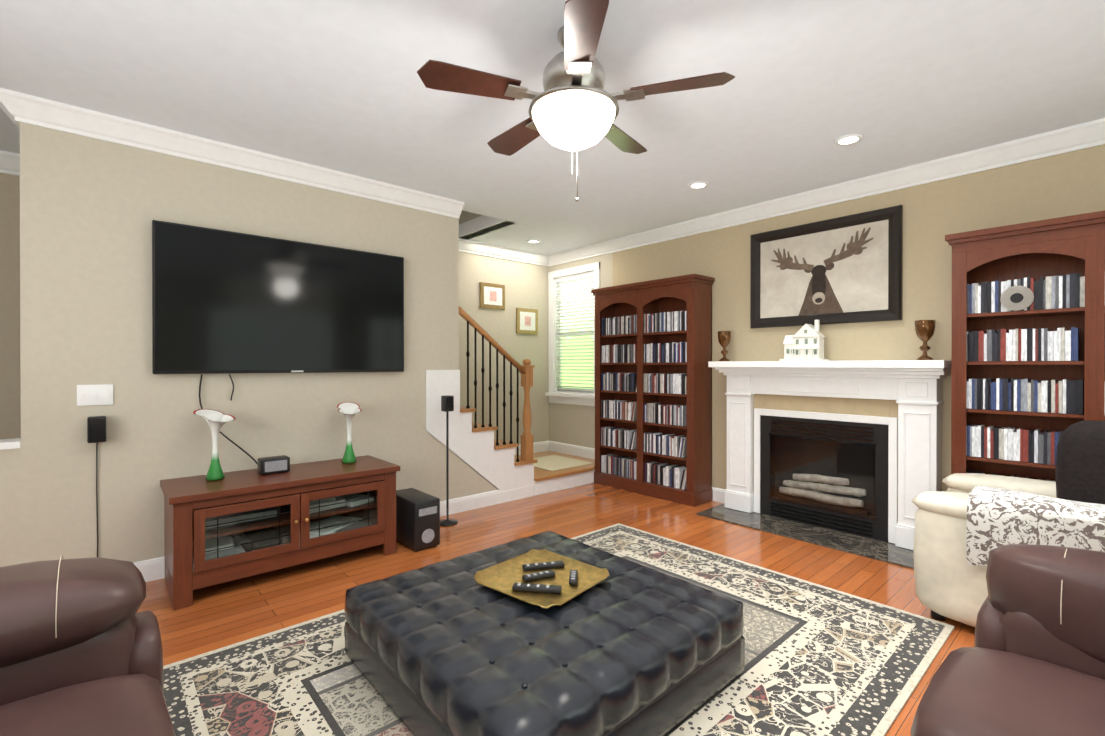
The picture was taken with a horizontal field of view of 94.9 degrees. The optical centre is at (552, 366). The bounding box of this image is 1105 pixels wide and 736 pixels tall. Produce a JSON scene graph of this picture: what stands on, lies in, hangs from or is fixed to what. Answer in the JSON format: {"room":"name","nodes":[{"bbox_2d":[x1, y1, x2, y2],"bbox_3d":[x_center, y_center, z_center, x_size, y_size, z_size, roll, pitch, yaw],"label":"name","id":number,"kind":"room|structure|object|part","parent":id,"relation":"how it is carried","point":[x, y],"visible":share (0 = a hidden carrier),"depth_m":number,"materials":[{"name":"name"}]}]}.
{"room":"living room","nodes":[
{"label":"living room","id":0,"kind":"room"},
{"bbox_2d":[0,448,20,566],"bbox_3d":[-3.514,0.870,2.228,1.645,0.870,0.120,0,0,-42],"label":"wall","id":1,"kind":"structure","parent":0,"point":[10,506],"depth_m":2.70,"materials":[{"name":"beige paint"}]},
{"bbox_2d":[0,438,20,449],"bbox_3d":[-3.514,0.417,2.226,1.645,0.035,0.180,0,0,-42],"label":"trim","id":2,"kind":"structure","parent":1,"relation":"on","point":[10,443],"depth_m":2.69,"materials":[{"name":"white paint"}]},
{"bbox_2d":[20,123,458,563],"bbox_3d":[-1.888,-0.071,3.668,2.705,2.740,0.120,0,0,-42],"label":"wall","id":3,"kind":"structure","parent":0,"point":[91,209],"depth_m":3.08,"materials":[{"name":"beige paint"}]},
{"bbox_2d":[77,384,112,405],"bbox_3d":[-2.630,0.162,2.918,0.157,0.120,0.014,0,0,-42],"label":"switch plate","id":4,"kind":"object","parent":3,"relation":"attached to","point":[92,395],"visible":1,"depth_m":2.92,"materials":[{"name":"white paint"}]},
{"bbox_2d":[87,416,105,556],"bbox_3d":[-2.596,0.722,2.892,0.080,0.880,0.100,0,0,-42],"label":"speaker","id":5,"kind":"object","parent":3,"relation":"attached to","point":[96,429],"visible":0.96,"depth_m":2.86,"materials":[{"name":"black plastic"}]},
{"bbox_2d":[0,88,463,218],"bbox_3d":[-1.855,-1.378,3.555,2.801,0.125,0.105,0,0,-42],"label":"crown molding","id":6,"kind":"structure","parent":3,"relation":"attached to","point":[17,108],"depth_m":3.22,"materials":[{"name":"white paint"}]},
{"bbox_2d":[152,220,403,373],"bbox_3d":[-1.819,-0.422,3.593,1.600,0.926,0.074,0,0,-42],"label":"flat-screen tv","id":7,"kind":"object","parent":3,"relation":"attached to","point":[223,301],"visible":1,"depth_m":3.45,"materials":[{"name":"black plastic"}]},
{"bbox_2d":[199,374,257,464],"bbox_3d":[-2.121,0.361,3.339,0.343,0.626,0.034,0,0,-42],"label":"cables","id":8,"kind":"object","parent":7,"relation":"hanging from","point":[243,450],"visible":0.71,"depth_m":3.34,"materials":[{"name":"black plastic"}]},
{"bbox_2d":[133,485,532,581],"bbox_3d":[-2.128,1.235,3.369,5.170,0.130,0.016,0,0,-42],"label":"baseboard","id":9,"kind":"structure","parent":3,"relation":"attached to","point":[153,569],"depth_m":4.55,"materials":[{"name":"white paint"}]},
{"bbox_2d":[0,173,548,444],"bbox_3d":[-2.480,-0.074,4.640,6.640,2.740,0.120,0,0,-42],"label":"wall","id":10,"kind":"structure","parent":0,"point":[526,285],"depth_m":6.03,"materials":[{"name":"beige paint"}]},
{"bbox_2d":[0,150,19,175],"bbox_3d":[-4.158,-1.376,3.001,1.480,0.125,0.095,0,0,-42],"label":"crown molding","id":11,"kind":"structure","parent":10,"relation":"attached to","point":[9,161],"depth_m":3.43,"materials":[{"name":"white paint"}]},
{"bbox_2d":[480,282,504,309],"bbox_3d":[-0.720,-0.850,6.100,0.355,0.300,0.026,0,0,-42],"label":"print","id":12,"kind":"object","parent":10,"relation":"attached to","point":[492,296],"visible":1,"depth_m":6.08,"materials":[{"name":"gold metal"}]},
{"bbox_2d":[459,238,547,265],"bbox_3d":[-0.588,-1.388,6.172,1.330,0.125,0.095,0,0,-42],"label":"crown molding","id":13,"kind":"structure","parent":10,"relation":"attached to","point":[468,246],"depth_m":6.14,"materials":[{"name":"white paint"}]},
{"bbox_2d":[516,308,537,333],"bbox_3d":[-0.322,-0.581,6.455,0.340,0.320,0.026,0,0,-42],"label":"print","id":14,"kind":"object","parent":10,"relation":"attached to","point":[526,321],"visible":1,"depth_m":6.43,"materials":[{"name":"gold metal"}]},
{"bbox_2d":[515,441,547,454],"bbox_3d":[-0.502,1.044,6.310,1.150,0.130,0.016,0,0,-42],"label":"baseboard","id":15,"kind":"structure","parent":10,"relation":"attached to","point":[542,446],"depth_m":6.58,"materials":[{"name":"white paint"}]},
{"bbox_2d":[459,458,496,496],"bbox_3d":[-0.660,1.052,4.764,0.580,0.485,0.120,0,0,-42],"label":"wall","id":16,"kind":"structure","parent":0,"point":[472,481],"depth_m":4.61,"materials":[{"name":"beige paint"}]},
{"bbox_2d":[459,210,508,238],"bbox_3d":[-2.045,-2.723,4.268,3.610,2.560,1.240,0,0,-42],"label":"wall","id":17,"kind":"structure","parent":0,"point":[465,216],"depth_m":5.54,"materials":[{"name":"beige paint"}]},
{"bbox_2d":[459,215,505,237],"bbox_3d":[-0.790,-1.517,5.387,0.015,0.140,1.000,0,0,-42],"label":"trim","id":18,"kind":"structure","parent":17,"relation":"attached to","point":[475,225],"depth_m":5.38,"materials":[{"name":"white paint"}]},
{"bbox_2d":[0,0,1104,254],"bbox_3d":[-0.308,-1.495,2.190,6.640,0.120,6.660,0,0,-42],"label":"ceiling","id":19,"kind":"structure","parent":0,"point":[340,86],"depth_m":2.59,"materials":[{"name":"paint"}]},
{"bbox_2d":[527,239,540,243],"bbox_3d":[-0.216,-1.442,5.836,0.158,0.010,0.158,0,0,21],"label":"recessed light","id":20,"kind":"object","parent":19,"relation":"in","point":[533,241],"depth_m":5.84,"materials":[{"name":"white paint"}]},
{"bbox_2d":[417,0,734,201],"bbox_3d":[0.070,-1.070,2.231,1.243,0.728,1.212,0,0,-42],"label":"ceiling fan","id":21,"kind":"object","parent":19,"relation":"hanging from","point":[574,106],"visible":1,"depth_m":2.06,"materials":[{"name":"brown wood"}]},
{"bbox_2d":[688,181,708,188],"bbox_3d":[1.152,-1.435,4.010,0.158,0.010,0.158,0,0,-15],"label":"recessed light","id":22,"kind":"object","parent":19,"relation":"in","point":[698,184],"depth_m":4.00,"materials":[{"name":"white paint"}]},
{"bbox_2d":[834,134,862,145],"bbox_3d":[1.869,-1.432,3.202,0.158,0.010,0.158,0,0,39],"label":"recessed light","id":23,"kind":"object","parent":19,"relation":"in","point":[848,139],"depth_m":3.20,"materials":[{"name":"white paint"}]},
{"bbox_2d":[136,483,974,735],"bbox_3d":[-0.308,1.355,2.201,6.640,0.100,6.660,0,0,-42],"label":"floor","id":24,"kind":"structure","parent":0,"point":[218,616],"depth_m":3.27,"materials":[{"name":"brown wood"}]},
{"bbox_2d":[0,555,175,735],"bbox_3d":[-1.116,0.796,0.600,1.170,1.030,2.132,0,0,-42],"label":"leather armchair","id":25,"kind":"object","parent":24,"relation":"on","point":[81,651],"visible":1,"depth_m":1.35,"materials":[{"name":"leather"}]},
{"bbox_2d":[163,471,396,609],"bbox_3d":[-1.724,1.013,3.312,1.250,0.575,0.536,0,0,-42],"label":"tv stand","id":26,"kind":"object","parent":24,"relation":"on","point":[293,522],"depth_m":3.04,"materials":[{"name":"brown wood"}]},
{"bbox_3d":[-1.758,0.951,2.944,0.432,0.237,0.002,0,0,-42],"label":"console cabinet glass","id":27,"kind":"part","parent":26,"relation":"part of","materials":[{"name":"clear glass"}]},
{"bbox_2d":[160,455,399,506],"bbox_3d":[-1.728,0.708,3.315,1.290,0.035,0.565,0,0,-42],"label":"tv stand top","id":28,"kind":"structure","parent":26,"relation":"on","point":[193,487],"depth_m":3.15,"materials":[{"name":"brown wood"}]},
{"bbox_2d":[193,409,235,480],"bbox_3d":[-2.068,0.476,3.104,0.201,0.425,0.300,0,0,-42],"label":"vase","id":29,"kind":"object","parent":28,"relation":"on","point":[216,420],"visible":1,"depth_m":3.10,"materials":[{"name":"white glass"}]},
{"bbox_2d":[258,455,289,474],"bbox_3d":[-1.818,0.639,3.310,0.170,0.098,0.112,0,0,-42],"label":"speaker","id":30,"kind":"object","parent":28,"relation":"on","point":[273,465],"visible":0.98,"depth_m":3.27},
{"bbox_2d":[337,402,361,463],"bbox_3d":[-1.467,0.473,3.647,0.194,0.426,0.303,0,0,-42],"label":"vase","id":31,"kind":"object","parent":28,"relation":"on","point":[349,410],"visible":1,"depth_m":3.63,"materials":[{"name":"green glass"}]},
{"bbox_2d":[193,489,373,571],"bbox_3d":[-1.752,0.994,3.333,1.076,0.328,0.400,0,0,-42],"label":"contents","id":32,"kind":"object","parent":26,"relation":"in","point":[266,511],"depth_m":3.18,"materials":[{"name":"black plastic"}]},
{"bbox_3d":[-1.355,0.950,3.301,0.432,0.237,0.002,0,0,-42],"label":"console cabinet glass","id":33,"kind":"part","parent":26,"relation":"part of","materials":[{"name":"clear glass"}]},
{"bbox_2d":[396,488,439,551],"bbox_3d":[-1.029,1.124,3.765,0.200,0.350,0.443,0,0,-42],"label":"subwoofer","id":34,"kind":"object","parent":24,"relation":"on","point":[417,520],"visible":0.88,"depth_m":3.62,"materials":[{"name":"black plastic"}]},
{"bbox_2d":[440,395,457,526],"bbox_3d":[-0.870,0.767,4.201,0.170,1.060,0.170,0,0,-42],"label":"speaker stand","id":35,"kind":"object","parent":24,"relation":"on","point":[447,404],"visible":0.98,"depth_m":4.19,"materials":[{"name":"black plastic"}]},
{"bbox_2d":[426,370,594,495],"bbox_3d":[-0.650,0.458,5.404,2.645,1.668,1.168,0,0,-42],"label":"staircase","id":36,"kind":"structure","parent":24,"relation":"on","point":[482,454],"depth_m":4.70,"materials":[{"name":"white paint"}]},
{"bbox_2d":[459,306,534,461],"bbox_3d":[-0.523,0.193,4.801,0.832,1.472,0.110,0,0,-42],"label":"stair railing","id":37,"kind":"object","parent":36,"relation":"attached to","point":[525,369],"visible":1,"depth_m":4.85,"materials":[{"name":"brown wood"}]},
{"bbox_2d":[533,455,593,470],"bbox_3d":[0.005,1.106,5.876,0.650,0.006,0.700,0,0,-42],"label":"mat","id":38,"kind":"object","parent":36,"relation":"on","point":[552,462],"visible":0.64,"depth_m":5.79,"materials":[{"name":"beige carpet"}]},
{"bbox_2d":[163,523,953,735],"bbox_3d":[0.128,1.299,2.334,3.070,0.010,2.200,0,0,-42],"label":"oriental rug","id":39,"kind":"object","parent":24,"relation":"on","point":[820,660],"visible":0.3,"depth_m":2.16,"materials":[{"name":"beige carpet"}]},
{"bbox_2d":[344,531,744,735],"bbox_3d":[-0.058,1.132,2.189,1.253,0.324,1.283,0,0,-42],"label":"tufted ottoman","id":40,"kind":"object","parent":39,"relation":"on","point":[453,647],"visible":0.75,"depth_m":1.85,"materials":[{"name":"grey leather"}]},
{"bbox_2d":[474,549,609,608],"bbox_3d":[-0.048,0.949,2.297,0.485,0.034,0.475,0,0,40],"label":"brass tray","id":41,"kind":"object","parent":40,"relation":"on","point":[503,577],"visible":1,"depth_m":2.30,"materials":[{"name":"gold metal"}]},
{"bbox_2d":[512,561,577,593],"bbox_3d":[-0.040,0.950,2.297,0.359,0.020,0.325,0,0,-42],"label":"remote controls","id":42,"kind":"object","parent":41,"relation":"on","point":[544,588],"visible":0.98,"depth_m":2.28,"materials":[{"name":"black plastic"}]},
{"bbox_2d":[591,274,714,506],"bbox_3d":[0.992,0.218,5.258,0.345,2.150,1.320,0,0,-42],"label":"bookshelf","id":43,"kind":"object","parent":24,"relation":"on","point":[691,294],"visible":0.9,"depth_m":5.12,"materials":[{"name":"brown wood"}]},
{"bbox_2d":[601,311,686,489],"bbox_3d":[0.967,0.312,5.239,0.151,1.708,1.140,0,0,-42],"label":"books","id":44,"kind":"object","parent":43,"relation":"in","point":[669,475],"visible":0.77,"depth_m":5.12,"materials":[{"name":"paper"}]},
{"bbox_2d":[696,504,913,568],"bbox_3d":[2.031,1.292,3.985,0.527,0.012,1.720,0,0,-42],"label":"hearth slab","id":45,"kind":"object","parent":24,"relation":"on","point":[880,550],"visible":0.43,"depth_m":3.87,"materials":[{"name":"stone"}]},
{"bbox_2d":[708,360,950,549],"bbox_3d":[2.104,0.618,4.073,0.297,1.332,1.730,0,0,-42],"label":"fireplace mantel","id":46,"kind":"object","parent":45,"relation":"on","point":[902,399],"visible":0.92,"depth_m":3.84,"materials":[{"name":"white paint"}]},
{"bbox_2d":[718,331,730,360],"bbox_3d":[1.580,-0.189,4.662,0.120,0.275,0.120,0,0,-42],"label":"goblet","id":47,"kind":"object","parent":46,"relation":"on","point":[724,338],"visible":1,"depth_m":4.63,"materials":[{"name":"brown metal"}]},
{"bbox_2d":[780,320,828,360],"bbox_3d":[2.052,-0.215,4.138,0.150,0.330,0.330,0,0,-42],"label":"model","id":48,"kind":"object","parent":46,"relation":"on","point":[805,342],"visible":1,"depth_m":4.08},
{"bbox_2d":[760,415,888,541],"bbox_3d":[2.177,0.854,4.113,0.119,0.860,0.966,0,0,-42],"label":"fireplace insert","id":49,"kind":"object","parent":46,"relation":"in","point":[874,436],"visible":0.85,"depth_m":4.06,"materials":[{"name":"metal"}]},
{"bbox_2d":[770,435,874,517],"bbox_3d":[2.146,0.858,4.085,0.002,0.538,0.798,0,0,-42],"label":"glass","id":50,"kind":"object","parent":49,"relation":"attached to","point":[823,473],"visible":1,"depth_m":4.05,"materials":[{"name":"glass"}]},
{"bbox_2d":[778,474,869,516],"bbox_3d":[2.181,1.005,4.117,0.081,0.260,0.680,0,0,-42],"label":"logs","id":51,"kind":"object","parent":49,"relation":"in","point":[861,492],"visible":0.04,"depth_m":4.08,"materials":[{"name":"wood"}]},
{"bbox_2d":[915,320,935,359],"bbox_3d":[2.590,-0.185,3.525,0.120,0.275,0.120,0,0,-42],"label":"goblet","id":52,"kind":"object","parent":46,"relation":"on","point":[924,330],"visible":1,"depth_m":3.50,"materials":[{"name":"brown metal"}]},
{"bbox_2d":[912,473,1055,626],"bbox_3d":[2.599,0.814,2.494,0.950,0.980,1.220,0,0,-42],"label":"armchair","id":53,"kind":"object","parent":24,"relation":"on","point":[950,583],"visible":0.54,"depth_m":2.55,"materials":[{"name":"leather"}]},
{"bbox_2d":[967,485,1104,565],"bbox_3d":[2.306,0.774,2.314,0.336,0.347,0.600,0,0,-42],"label":"throw blanket","id":54,"kind":"object","parent":53,"relation":"on","point":[998,517],"visible":0.88,"depth_m":2.29,"materials":[{"name":"white fabric"}]},
{"bbox_2d":[1055,420,1104,503],"bbox_3d":[2.659,0.529,2.426,0.340,0.540,0.360,0,0,-42],"label":"pillow","id":55,"kind":"object","parent":53,"relation":"on","point":[1080,467],"visible":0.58,"depth_m":2.39,"materials":[{"name":"fabric"}]},
{"bbox_2d":[910,544,1104,735],"bbox_3d":[1.199,0.805,0.782,2.002,1.010,1.160,0,0,-42],"label":"leather armchair","id":56,"kind":"object","parent":24,"relation":"on","point":[1031,662],"visible":1,"depth_m":1.42,"materials":[{"name":"leather"}]},
{"bbox_2d":[945,210,1104,480],"bbox_3d":[3.094,0.227,2.892,0.345,2.150,1.320,0,0,-42],"label":"bookshelf","id":57,"kind":"object","parent":24,"relation":"on","point":[1059,246],"visible":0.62,"depth_m":3.13,"materials":[{"name":"brown wood"}]},
{"bbox_2d":[1000,286,1033,310],"bbox_3d":[2.792,-0.413,3.049,0.016,0.150,0.150,0,0,-42],"label":"reel","id":58,"kind":"object","parent":57,"relation":"in","point":[1015,298],"visible":1,"depth_m":3.04,"materials":[{"name":"silver metal"}]},
{"bbox_2d":[966,273,1104,481],"bbox_3d":[3.070,0.321,2.872,0.152,1.708,1.144,0,0,-42],"label":"books","id":59,"kind":"object","parent":57,"relation":"in","point":[1024,444],"visible":0.6,"depth_m":3.04,"materials":[{"name":"paper"}]},
{"bbox_2d":[549,144,1104,491],"bbox_3d":[2.129,-0.073,4.361,0.120,2.740,6.660,0,0,-42],"label":"wall","id":60,"kind":"structure","parent":0,"point":[1050,187],"depth_m":3.79,"materials":[{"name":"beige paint"}]},
{"bbox_2d":[545,262,599,405],"bbox_3d":[0.279,-0.389,6.381,0.160,1.715,0.950,0,0,-42],"label":"window","id":61,"kind":"structure","parent":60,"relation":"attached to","point":[557,392],"depth_m":6.45,"materials":[{"name":"white paint"}]},
{"bbox_2d":[548,441,725,502],"bbox_3d":[0.816,1.136,5.741,0.016,0.310,2.620,0,0,-42],"label":"baseboard","id":62,"kind":"structure","parent":60,"relation":"attached to","point":[586,452],"depth_m":6.27,"materials":[{"name":"white paint"}]},
{"bbox_2d":[750,205,902,327],"bbox_3d":[2.184,-0.770,4.166,0.045,0.845,1.160,0,0,-42],"label":"framed picture","id":63,"kind":"object","parent":60,"relation":"attached to","point":[844,269],"visible":1,"depth_m":4.10,"materials":[{"name":"paper"}]},
{"bbox_2d":[548,118,1104,266],"bbox_3d":[2.048,-1.381,4.284,0.095,0.125,6.420,0,0,-42],"label":"crown molding","id":64,"kind":"structure","parent":60,"relation":"attached to","point":[1090,134],"depth_m":3.82,"materials":[{"name":"white paint"}]},
{"label":"outside","id":65,"kind":"structure","parent":0,"visible":0},
{"bbox_2d":[562,279,593,388],"bbox_3d":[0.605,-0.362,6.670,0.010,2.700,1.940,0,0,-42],"label":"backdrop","id":66,"kind":"structure","parent":65,"point":[582,385],"depth_m":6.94,"materials":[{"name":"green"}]}
]}

